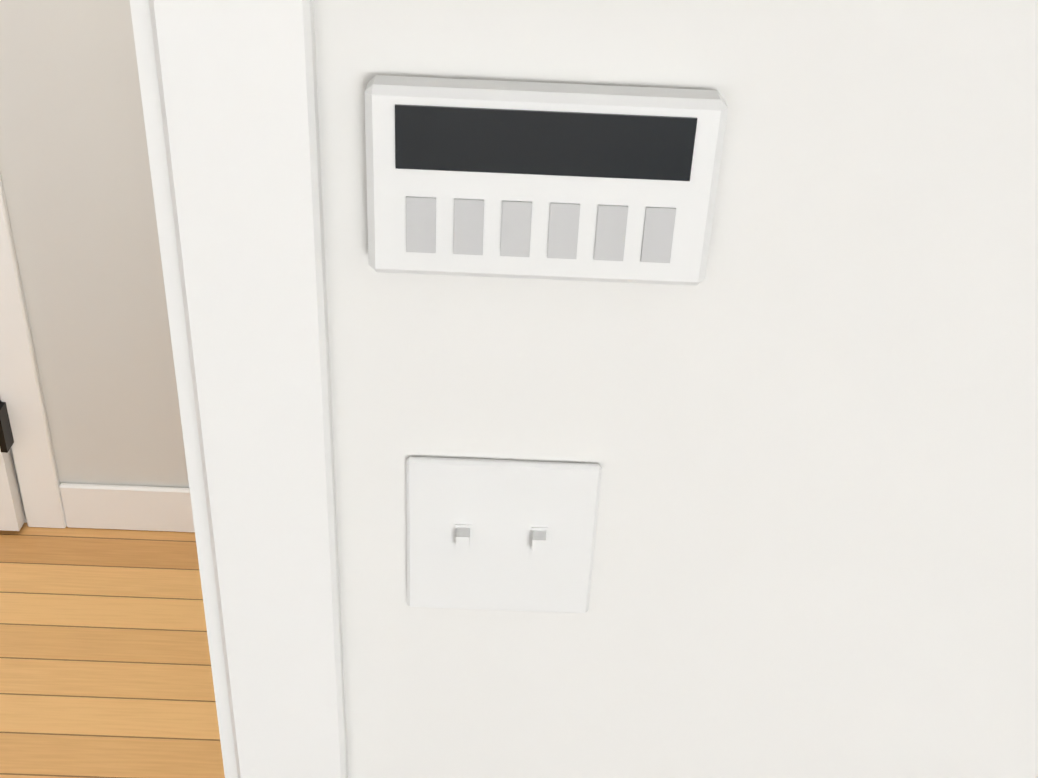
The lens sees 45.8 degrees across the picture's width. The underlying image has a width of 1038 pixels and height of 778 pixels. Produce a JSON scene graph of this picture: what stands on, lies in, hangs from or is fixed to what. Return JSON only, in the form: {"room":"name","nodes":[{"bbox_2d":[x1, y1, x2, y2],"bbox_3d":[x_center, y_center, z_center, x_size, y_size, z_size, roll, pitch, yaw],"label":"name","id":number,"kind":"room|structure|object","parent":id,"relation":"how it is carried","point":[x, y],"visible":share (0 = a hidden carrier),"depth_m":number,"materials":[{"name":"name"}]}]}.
{"room":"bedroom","nodes":[
{"label":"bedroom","id":0,"kind":"room"},
{"bbox_2d":[0,0,188,522],"bbox_3d":[-0.856,-0.500,1.321,3.020,2.490,1.330,2,32,-1],"label":"wall","id":1,"kind":"structure","parent":0,"point":[75,172],"depth_m":2.11,"materials":[{"name":"white paint"}]},
{"bbox_2d":[0,449,24,530],"bbox_3d":[-1.326,-0.590,1.840,0.790,2.030,0.107,2,32,-1],"label":"door leaf","id":2,"kind":"structure","parent":1,"relation":"in","point":[12,516],"depth_m":2.37,"materials":[{"name":"white wood"}]},
{"bbox_2d":[0,174,65,527],"bbox_3d":[-1.324,-0.646,1.867,0.950,2.120,0.016,2,32,-1],"label":"door frame","id":3,"kind":"structure","parent":1,"relation":"attached to","point":[21,394],"depth_m":2.27,"materials":[{"name":"white wood"}]},
{"bbox_2d":[0,400,13,452],"bbox_3d":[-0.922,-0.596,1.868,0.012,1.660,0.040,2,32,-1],"label":"hall hinge","id":4,"kind":"object","parent":3,"relation":"attached to","point":[6,439],"visible":1,"depth_m":2.28,"materials":[{"name":"black metal"}]},
{"bbox_2d":[59,483,194,531],"bbox_3d":[-0.203,0.256,2.418,1.380,0.105,0.014,2,32,-1],"label":"baseboard","id":5,"kind":"structure","parent":1,"relation":"attached to","point":[122,507],"depth_m":2.38,"materials":[{"name":"white wood"}]},
{"bbox_2d":[0,523,224,777],"bbox_3d":[-0.851,0.606,1.950,2.900,0.050,1.430,2,32,-1],"label":"floor","id":6,"kind":"structure","parent":0,"point":[105,667],"depth_m":2.13,"materials":[{"name":"brown wood"}]},
{"bbox_2d":[313,0,1037,777],"bbox_3d":[0.920,-0.023,0.745,4.390,2.440,0.120,2,32,-1],"label":"wall","id":7,"kind":"structure","parent":0,"point":[799,424],"depth_m":0.71,"materials":[{"name":"white paint"}]},
{"bbox_2d":[130,0,347,777],"bbox_3d":[-0.586,0.051,0.807,0.950,2.120,0.152,2,32,-1],"label":"door frame","id":8,"kind":"structure","parent":7,"relation":"attached to","point":[229,93],"depth_m":0.67,"materials":[{"name":"white wood"}]},
{"bbox_2d":[406,456,601,612],"bbox_3d":[-0.011,0.094,0.748,0.115,0.115,0.016,2,32,-1],"label":"switch plate","id":9,"kind":"object","parent":7,"relation":"attached to","point":[486,534],"visible":1,"depth_m":0.74,"materials":[{"name":"white plastic"}]},
{"bbox_2d":[364,75,727,285],"bbox_3d":[0.011,-0.103,0.620,0.175,0.100,0.024,2,32,-1],"label":"keypad","id":10,"kind":"object","parent":7,"relation":"attached to","point":[534,180],"visible":1,"depth_m":0.61,"materials":[{"name":"white plastic"}]}
]}

